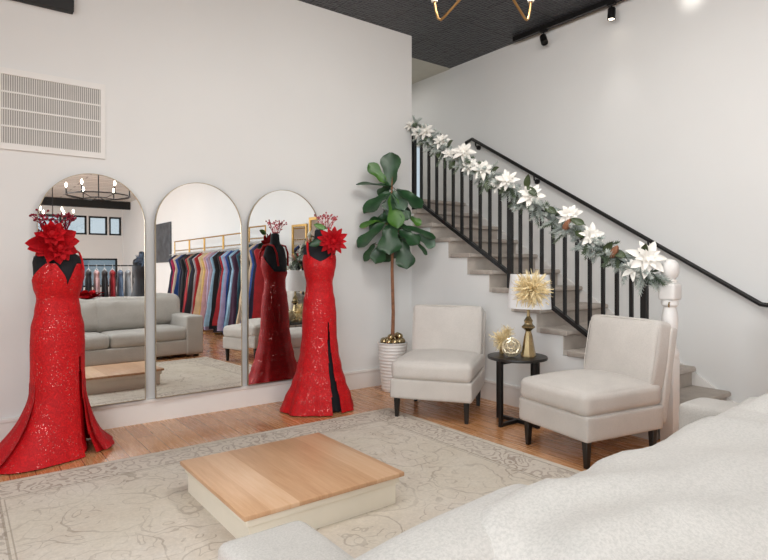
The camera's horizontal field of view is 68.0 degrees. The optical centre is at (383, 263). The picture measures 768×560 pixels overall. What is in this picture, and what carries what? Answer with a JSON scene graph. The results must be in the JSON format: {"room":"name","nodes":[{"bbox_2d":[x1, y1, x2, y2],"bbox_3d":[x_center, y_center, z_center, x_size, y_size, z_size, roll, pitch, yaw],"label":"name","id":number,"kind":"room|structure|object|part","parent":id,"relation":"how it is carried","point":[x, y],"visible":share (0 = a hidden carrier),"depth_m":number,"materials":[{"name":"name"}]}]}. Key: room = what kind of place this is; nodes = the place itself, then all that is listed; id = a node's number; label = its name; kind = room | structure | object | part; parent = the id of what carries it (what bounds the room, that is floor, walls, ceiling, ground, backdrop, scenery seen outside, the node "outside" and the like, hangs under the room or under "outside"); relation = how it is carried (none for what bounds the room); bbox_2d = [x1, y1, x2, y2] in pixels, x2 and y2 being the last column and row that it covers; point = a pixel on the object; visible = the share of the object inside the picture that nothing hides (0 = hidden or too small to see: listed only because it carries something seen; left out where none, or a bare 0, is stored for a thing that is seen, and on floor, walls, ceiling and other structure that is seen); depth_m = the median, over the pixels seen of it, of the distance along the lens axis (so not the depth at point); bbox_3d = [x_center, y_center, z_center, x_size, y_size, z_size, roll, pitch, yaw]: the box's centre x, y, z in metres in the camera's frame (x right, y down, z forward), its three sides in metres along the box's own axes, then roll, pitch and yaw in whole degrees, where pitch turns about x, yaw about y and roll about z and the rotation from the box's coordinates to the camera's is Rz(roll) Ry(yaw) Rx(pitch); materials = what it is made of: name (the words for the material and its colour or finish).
{"room":"clothing store","nodes":[
{"label":"clothing store","id":0,"kind":"room"},
{"bbox_2d":[0,0,411,418],"bbox_3d":[-2.358,-0.630,4.449,6.600,3.860,0.120,0,0,-37],"label":"wall","id":1,"kind":"structure","parent":0,"point":[248,100],"depth_m":5.11,"materials":[{"name":"white paint"}]},
{"bbox_2d":[12,0,73,13],"bbox_3d":[-3.169,-2.134,3.717,2.024,0.453,0.070,0,0,-37],"label":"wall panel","id":2,"kind":"object","parent":1,"relation":"attached to","point":[66,6],"visible":1,"depth_m":4.23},
{"bbox_2d":[0,67,104,158],"bbox_3d":[-2.483,-1.118,4.269,0.716,0.584,0.016,0,0,-37],"label":"air vent","id":3,"kind":"object","parent":1,"relation":"in","point":[40,113],"visible":1,"depth_m":4.26,"materials":[{"name":"white metal"}]},
{"bbox_2d":[37,173,145,406],"bbox_3d":[-2.248,0.200,4.408,0.755,1.800,0.027,0,-1,-37],"label":"arched mirror","id":4,"kind":"object","parent":1,"relation":"attached to","point":[109,225],"visible":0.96,"depth_m":4.47,"materials":[{"name":"clear glass"}]},
{"bbox_2d":[91,379,292,429],"bbox_3d":[-1.580,1.201,4.942,1.739,0.193,0.030,0,0,-37],"label":"baseboard","id":5,"kind":"structure","parent":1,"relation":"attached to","point":[110,416],"depth_m":4.86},
{"bbox_2d":[154,183,241,398],"bbox_3d":[-1.582,0.200,4.901,0.755,1.800,0.028,0,0,-39],"label":"arched mirror","id":6,"kind":"object","parent":1,"relation":"attached to","point":[198,226],"visible":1,"depth_m":4.88,"materials":[{"name":"clear glass"}]},
{"bbox_2d":[247,190,317,385],"bbox_3d":[-0.940,0.200,5.391,0.755,1.800,0.026,0,0,-38],"label":"arched mirror","id":7,"kind":"object","parent":1,"relation":"attached to","point":[280,223],"visible":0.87,"depth_m":5.32,"materials":[{"name":"clear glass"}]},
{"bbox_2d":[343,367,380,389],"bbox_3d":[-0.234,1.201,5.959,0.471,0.193,0.030,0,0,-37],"label":"baseboard","id":8,"kind":"structure","parent":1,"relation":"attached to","point":[365,378],"depth_m":5.96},
{"bbox_2d":[0,385,648,481],"bbox_3d":[3.426,1.350,-2.230,7.780,0.100,17.711,0,0,-37],"label":"floor","id":9,"kind":"structure","parent":0,"point":[157,436],"depth_m":4.47,"materials":[{"name":"brown wood"}]},
{"bbox_2d":[32,254,81,284],"bbox_3d":[-2.223,0.554,3.879,0.320,1.492,0.320,0,0,36],"label":"mannequin","id":10,"kind":"object","parent":9,"relation":"on","point":[67,267],"visible":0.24,"depth_m":3.81},
{"bbox_2d":[29,209,76,229],"bbox_3d":[-2.228,-0.285,3.835,0.278,0.152,0.236,0,0,-37],"label":"branches","id":11,"kind":"object","parent":10,"relation":"on","point":[71,219],"visible":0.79,"depth_m":3.80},
{"bbox_2d":[0,250,113,473],"bbox_3d":[-2.308,0.595,3.880,0.603,1.398,0.899,0,0,36],"label":"gown","id":12,"kind":"object","parent":10,"relation":"on","point":[56,420],"visible":0.98,"depth_m":3.74,"materials":[{"name":"red fabric"}]},
{"bbox_2d":[25,221,78,263],"bbox_3d":[-2.170,-0.140,3.736,0.102,0.284,0.324,0,0,45],"label":"poinsettia","id":13,"kind":"object","parent":12,"relation":"attached to","point":[54,242],"visible":1,"depth_m":3.72,"materials":[{"name":"red fabric"}]},
{"bbox_2d":[0,408,574,559],"bbox_3d":[-0.502,1.294,3.161,3.210,0.012,2.450,0,0,-37],"label":"area rug","id":14,"kind":"object","parent":9,"relation":"on","point":[141,507],"visible":0.63,"depth_m":3.21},
{"bbox_2d":[180,433,403,537],"bbox_3d":[-0.523,1.201,3.139,0.910,0.172,0.900,0,0,-37],"label":"platform","id":15,"kind":"object","parent":14,"relation":"on","point":[317,480],"visible":1,"depth_m":2.96,"materials":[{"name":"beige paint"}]},
{"bbox_3d":[-0.523,1.158,3.139,0.870,0.038,0.860,0,0,-37],"label":"molding","id":16,"kind":"part","parent":15,"relation":"part of","materials":[{"name":"beige paint"}]},
{"bbox_2d":[303,229,334,339],"bbox_3d":[-0.581,0.493,5.119,0.320,1.614,0.320,0,0,-10],"label":"mannequin","id":17,"kind":"object","parent":9,"relation":"on","point":[316,252],"visible":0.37,"depth_m":5.05},
{"bbox_2d":[280,241,353,415],"bbox_3d":[-0.602,0.546,5.120,0.661,1.496,0.598,0,0,-10],"label":"gown","id":18,"kind":"object","parent":17,"relation":"on","point":[318,387],"visible":1,"depth_m":4.99,"materials":[{"name":"red fabric"}]},
{"bbox_2d":[309,223,346,253],"bbox_3d":[-0.487,-0.221,4.979,0.340,0.269,0.095,0,0,-10],"label":"poinsettia","id":19,"kind":"object","parent":18,"relation":"attached to","point":[331,241],"visible":1,"depth_m":4.98,"materials":[{"name":"red fabric"}]},
{"bbox_2d":[314,212,337,228],"bbox_3d":[-0.512,-0.389,5.095,0.248,0.145,0.153,0,0,-37],"label":"beaded headpiece","id":20,"kind":"object","parent":17,"relation":"on","point":[323,216],"visible":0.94,"depth_m":5.07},
{"bbox_2d":[377,341,407,391],"bbox_3d":[0.087,1.050,5.852,0.316,0.500,0.316,0,0,-37],"label":"planter","id":21,"kind":"object","parent":9,"relation":"on","point":[388,353],"visible":0.62,"depth_m":5.74,"materials":[{"name":"white ceramic"}]},
{"bbox_2d":[385,339,391,343],"bbox_3d":[0.049,0.793,5.761,0.072,0.072,0.072,0,0,-37],"label":"bauble","id":22,"kind":"object","parent":21,"relation":"in","point":[388,341],"visible":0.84,"depth_m":5.74,"materials":[{"name":"gold metal"}]},
{"bbox_2d":[387,334,393,339],"bbox_3d":[0.068,0.748,5.794,0.072,0.072,0.072,0,0,-37],"label":"bauble","id":23,"kind":"object","parent":22,"relation":"on","point":[390,336],"visible":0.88,"depth_m":5.77,"materials":[{"name":"gold metal"}]},
{"bbox_2d":[356,152,435,338],"bbox_3d":[0.122,-0.152,5.893,0.816,1.993,0.384,0,0,0],"label":"fiddle leaf fig","id":24,"kind":"object","parent":21,"relation":"in","point":[396,240],"visible":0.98,"depth_m":5.82,"materials":[{"name":"green plant"}]},
{"bbox_3d":[0.183,0.793,5.849,0.072,0.072,0.072,0,0,-37],"label":"bauble","id":25,"kind":"object","parent":24,"relation":"on","visible":0},
{"bbox_2d":[396,333,402,338],"bbox_3d":[0.159,0.743,5.844,0.072,0.072,0.072,0,0,-37],"label":"bauble","id":26,"kind":"object","parent":25,"relation":"on","point":[398,335],"visible":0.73,"depth_m":5.82,"materials":[{"name":"gold metal"}]},
{"bbox_2d":[390,304,485,423],"bbox_3d":[0.509,0.842,5.081,0.697,0.916,0.894,0,0,18],"label":"slipper chair","id":27,"kind":"object","parent":9,"relation":"on","point":[445,362],"visible":1,"depth_m":4.87,"materials":[{"name":"beige fabric"}]},
{"bbox_3d":[0.111,1.206,4.809,0.046,0.162,0.046,0,0,18],"label":"leg","id":28,"kind":"part","parent":27,"relation":"part of","materials":[{"name":"black wood"}]},
{"bbox_3d":[0.487,1.042,5.013,0.691,0.166,0.720,0,0,18],"label":"seat frame","id":29,"kind":"part","parent":27,"relation":"part of","materials":[{"name":"beige fabric"}]},
{"bbox_2d":[391,349,483,382],"bbox_3d":[0.486,0.891,5.011,0.697,0.248,0.746,0,0,18],"label":"seat cushion","id":30,"kind":"object","parent":27,"relation":"on","point":[417,365],"depth_m":4.73,"materials":[{"name":"beige fabric"}]},
{"bbox_2d":[411,304,483,353],"bbox_3d":[0.599,0.628,5.359,0.663,0.487,0.238,0,0,18],"label":"backrest","id":31,"kind":"object","parent":27,"relation":"on","point":[454,327],"depth_m":5.27,"materials":[{"name":"beige fabric"}]},
{"bbox_3d":[0.672,1.212,4.627,0.046,0.175,0.046,0,0,18],"label":"leg","id":32,"kind":"part","parent":27,"relation":"part of","materials":[{"name":"black wood"}]},
{"bbox_3d":[0.864,1.212,5.216,0.046,0.175,0.046,0,0,18],"label":"leg","id":33,"kind":"part","parent":27,"relation":"part of","materials":[{"name":"black wood"}]},
{"bbox_3d":[0.619,0.765,5.417,0.682,0.657,0.186,0,0,18],"label":"frame","id":34,"kind":"part","parent":27,"relation":"part of","materials":[{"name":"beige fabric"}]},
{"bbox_2d":[218,393,767,559],"bbox_3d":[0.926,0.827,1.702,2.794,0.946,1.205,0,0,-37],"label":"sofa","id":35,"kind":"object","parent":9,"relation":"on","point":[698,490],"visible":1,"depth_m":0.94,"materials":[{"name":"white fabric"}]},
{"bbox_3d":[0.022,0.981,1.045,0.259,0.594,1.163,0,0,-37],"label":"arm","id":36,"kind":"part","parent":35,"relation":"part of"},
{"bbox_2d":[351,484,531,559],"bbox_3d":[0.117,0.658,0.931,0.574,0.495,0.248,0,0,-37],"label":"cushion","id":37,"kind":"object","parent":35,"relation":"on","point":[497,525],"depth_m":0.89,"materials":[{"name":"white fabric"}]},
{"bbox_2d":[479,407,767,559],"bbox_3d":[0.659,0.638,1.115,1.220,0.552,0.574,0,0,-37],"label":"cushion","id":38,"kind":"object","parent":35,"relation":"on","point":[698,491],"depth_m":0.93,"materials":[{"name":"white fabric"}]},
{"bbox_3d":[1.926,0.981,2.482,0.258,0.592,1.163,0,0,-37],"label":"arm","id":39,"kind":"part","parent":35,"relation":"part of"},
{"bbox_2d":[730,393,767,409],"bbox_3d":[1.582,0.636,1.819,1.482,0.562,0.590,0,0,-37],"label":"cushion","id":40,"kind":"object","parent":35,"relation":"on","point":[760,402],"depth_m":1.55,"materials":[{"name":"white fabric"}]},
{"bbox_2d":[487,352,547,428],"bbox_3d":[1.092,1.025,4.660,0.484,0.550,0.484,0,0,-37],"label":"side table","id":41,"kind":"object","parent":9,"relation":"on","point":[501,359],"visible":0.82,"depth_m":4.53,"materials":[{"name":"black wood"}]},
{"bbox_3d":[0.971,1.038,4.819,0.028,0.523,0.028,0,0,-37],"label":"leg","id":42,"kind":"part","parent":41,"relation":"part of","materials":[{"name":"black metal"}]},
{"bbox_3d":[0.932,1.038,4.539,0.028,0.523,0.028,0,0,-37],"label":"leg","id":43,"kind":"part","parent":41,"relation":"part of","materials":[{"name":"black metal"}]},
{"bbox_2d":[489,324,515,353],"bbox_3d":[0.995,0.626,4.759,0.215,0.247,0.221,0,0,-37],"label":"starburst ornament","id":44,"kind":"object","parent":41,"relation":"on","point":[505,333],"visible":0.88,"depth_m":4.74,"materials":[{"name":"gold metal"}]},
{"bbox_2d":[501,337,521,356],"bbox_3d":[1.028,0.671,4.587,0.153,0.161,0.161,0,0,-37],"label":"ball","id":45,"kind":"object","parent":41,"relation":"on","point":[511,347],"visible":1,"depth_m":4.54,"materials":[{"name":"gold metal"}]},
{"bbox_2d":[507,274,551,357],"bbox_3d":[1.179,0.415,4.619,0.348,0.669,0.348,0,0,-37],"label":"table lamp","id":46,"kind":"object","parent":41,"relation":"on","point":[528,349],"visible":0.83,"depth_m":4.56,"materials":[{"name":"gold metal"}]},
{"bbox_3d":[1.179,0.222,4.619,0.348,0.284,0.348,0,0,-37],"label":"lamp shade","id":47,"kind":"part","parent":46,"relation":"part of","materials":[{"name":"white fabric"}]},
{"bbox_2d":[512,268,553,308],"bbox_3d":[1.154,0.197,4.439,0.330,0.326,0.349,0,0,-37],"label":"starburst ornament","id":48,"kind":"object","parent":46,"relation":"attached to","point":[530,289],"visible":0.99,"depth_m":4.40,"materials":[{"name":"gold metal"}]},
{"bbox_3d":[1.251,1.038,4.780,0.028,0.523,0.028,0,0,-37],"label":"leg","id":49,"kind":"part","parent":41,"relation":"part of","materials":[{"name":"black metal"}]},
{"bbox_3d":[1.212,1.038,4.500,0.028,0.523,0.028,0,0,-37],"label":"leg","id":50,"kind":"part","parent":41,"relation":"part of","materials":[{"name":"black metal"}]},
{"bbox_2d":[412,199,735,403],"bbox_3d":[0.276,0.262,5.938,2.759,2.077,5.636,0,0,-37],"label":"staircase","id":51,"kind":"structure","parent":9,"relation":"on","point":[692,385],"depth_m":5.70,"materials":[{"name":"beige carpet"}]},
{"bbox_2d":[412,136,658,336],"bbox_3d":[1.174,-0.220,5.322,0.048,2.649,2.817,0,0,-37],"label":"stair railing","id":52,"kind":"object","parent":51,"relation":"on","point":[644,299],"visible":0.52,"depth_m":5.30,"materials":[{"name":"black metal"}]},
{"bbox_3d":[0.339,-1.069,6.428,0.044,0.917,0.044,0,0,-37],"label":"post","id":53,"kind":"part","parent":52,"relation":"part of","materials":[{"name":"black metal"}]},
{"bbox_3d":[1.154,0.067,5.349,0.040,1.683,2.745,0,0,-37],"label":"rail","id":54,"kind":"part","parent":52,"relation":"part of","materials":[{"name":"black metal"}]},
{"bbox_3d":[1.179,-0.234,5.315,0.044,0.917,0.044,0,0,-37],"label":"post","id":55,"kind":"part","parent":52,"relation":"part of","materials":[{"name":"black metal"}]},
{"bbox_2d":[404,115,674,295],"bbox_3d":[1.166,-0.712,5.217,0.345,1.911,2.956,0,0,-37],"label":"garland","id":56,"kind":"object","parent":52,"relation":"attached to","point":[646,257],"visible":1,"depth_m":4.85,"materials":[{"name":"white plant"}]},
{"bbox_3d":[1.175,-0.680,5.321,0.048,1.730,2.815,0,0,-37],"label":"rail","id":57,"kind":"part","parent":52,"relation":"part of","materials":[{"name":"black metal"}]},
{"bbox_3d":[1.960,0.593,4.282,0.044,1.022,0.044,0,0,-37],"label":"post","id":58,"kind":"part","parent":52,"relation":"part of","materials":[{"name":"black metal"}]},
{"bbox_2d":[519,314,676,463],"bbox_3d":[1.504,0.844,4.030,0.894,0.912,0.653,0,0,-27],"label":"slipper chair","id":59,"kind":"object","parent":9,"relation":"on","point":[622,388],"visible":1,"depth_m":3.88,"materials":[{"name":"beige fabric"}]},
{"bbox_3d":[1.040,1.212,4.100,0.046,0.175,0.046,0,0,-27],"label":"leg","id":60,"kind":"part","parent":59,"relation":"part of","materials":[{"name":"black wood"}]},
{"bbox_3d":[1.288,1.212,3.615,0.046,0.175,0.046,0,0,-27],"label":"leg","id":61,"kind":"part","parent":59,"relation":"part of","materials":[{"name":"black wood"}]},
{"bbox_2d":[520,369,660,416],"bbox_3d":[1.440,0.890,3.997,0.748,0.251,0.653,0,0,-27],"label":"seat cushion","id":62,"kind":"object","parent":59,"relation":"on","point":[576,392],"depth_m":3.80,"materials":[{"name":"beige fabric"}]},
{"bbox_3d":[1.440,1.043,3.999,0.721,0.166,0.646,0,0,-27],"label":"seat frame","id":63,"kind":"part","parent":59,"relation":"part of","materials":[{"name":"beige fabric"}]},
{"bbox_2d":[584,314,670,388],"bbox_3d":[1.762,0.629,4.163,0.241,0.483,0.619,0,0,-27],"label":"cushion","id":64,"kind":"object","parent":59,"relation":"on","point":[639,349],"depth_m":4.01,"materials":[{"name":"beige fabric"}]},
{"bbox_3d":[1.840,1.212,3.897,0.046,0.175,0.046,0,0,-27],"label":"leg","id":65,"kind":"part","parent":59,"relation":"part of","materials":[{"name":"black wood"}]},
{"bbox_3d":[1.819,0.765,4.192,0.186,0.657,0.637,0,0,-27],"label":"frame","id":66,"kind":"part","parent":59,"relation":"part of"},
{"bbox_2d":[658,259,680,436],"bbox_3d":[2.084,0.632,4.162,0.155,1.336,0.128,0,0,-37],"label":"newel post","id":67,"kind":"object","parent":9,"relation":"on","point":[669,294],"visible":0.65,"depth_m":4.12,"materials":[{"name":"white wood"}]},
{"bbox_2d":[299,0,621,83],"bbox_3d":[-0.187,-2.610,2.553,7.780,0.100,10.700,0,0,-37],"label":"ceiling","id":68,"kind":"structure","parent":0,"point":[473,29],"depth_m":6.01,"materials":[{"name":"black paint"}]},
{"bbox_2d":[431,0,460,20],"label":"chandelier","id":69,"kind":"object","parent":68,"relation":"hanging from","point":[432,1],"depth_m":3.71,"materials":[{"name":"gold metal"}]},
{"bbox_3d":[0.483,-1.699,3.609,0.438,0.226,0.017,0,0,45],"label":"arm","id":70,"kind":"part","parent":69,"relation":"part of","materials":[{"name":"gold metal"}]},
{"bbox_2d":[512,0,533,20],"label":"chandelier","id":71,"kind":"object","parent":68,"relation":"hanging from","point":[530,2],"depth_m":3.71,"materials":[{"name":"gold metal"}]},
{"bbox_3d":[0.819,-1.699,3.609,0.438,0.226,0.017,0,0,-45],"label":"arm","id":72,"kind":"part","parent":71,"relation":"part of","materials":[{"name":"gold metal"}]},
{"bbox_2d":[513,0,620,41],"bbox_3d":[5.160,-2.535,1.548,0.040,0.050,12.250,0,0,-37],"label":"track rail","id":73,"kind":"object","parent":68,"relation":"attached to","point":[599,5],"visible":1,"depth_m":5.88,"materials":[{"name":"black metal"}]},
{"bbox_2d":[540,29,547,45],"bbox_3d":[1.716,-2.426,6.105,0.074,0.167,0.112,0,0,-7],"label":"track spotlight","id":74,"kind":"object","parent":73,"relation":"attached to","point":[543,38],"visible":1,"depth_m":6.09,"materials":[{"name":"black metal"}]},
{"bbox_2d":[607,1,615,20],"bbox_3d":[2.190,-2.429,5.477,0.081,0.162,0.080,0,0,-37],"label":"track spotlight","id":75,"kind":"object","parent":73,"relation":"attached to","point":[611,15],"visible":1,"depth_m":5.46,"materials":[{"name":"black metal"}]},
{"bbox_2d":[412,214,659,439],"bbox_3d":[1.187,0.368,5.314,0.100,1.864,2.770,0,0,-37],"label":"wall","id":76,"kind":"structure","parent":0,"point":[437,279],"depth_m":5.51,"materials":[{"name":"white paint"}]},
{"bbox_2d":[480,379,521,406],"bbox_3d":[1.052,1.205,5.388,0.026,0.190,2.431,0,0,-37],"label":"baseboard","id":77,"kind":"structure","parent":76,"relation":"attached to","point":[511,393],"depth_m":5.29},
{"bbox_2d":[412,0,767,402],"bbox_3d":[5.748,-0.900,1.084,0.120,4.400,20.200,0,0,-37],"label":"wall","id":78,"kind":"structure","parent":0,"point":[654,116],"depth_m":5.28,"materials":[{"name":"white paint"}]},
{"bbox_2d":[465,138,767,307],"bbox_3d":[2.085,-0.567,5.770,0.101,1.991,3.575,0,0,-37],"label":"handrail","id":79,"kind":"object","parent":78,"relation":"attached to","point":[537,181],"visible":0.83,"depth_m":5.41,"materials":[{"name":"black metal"}]}
]}

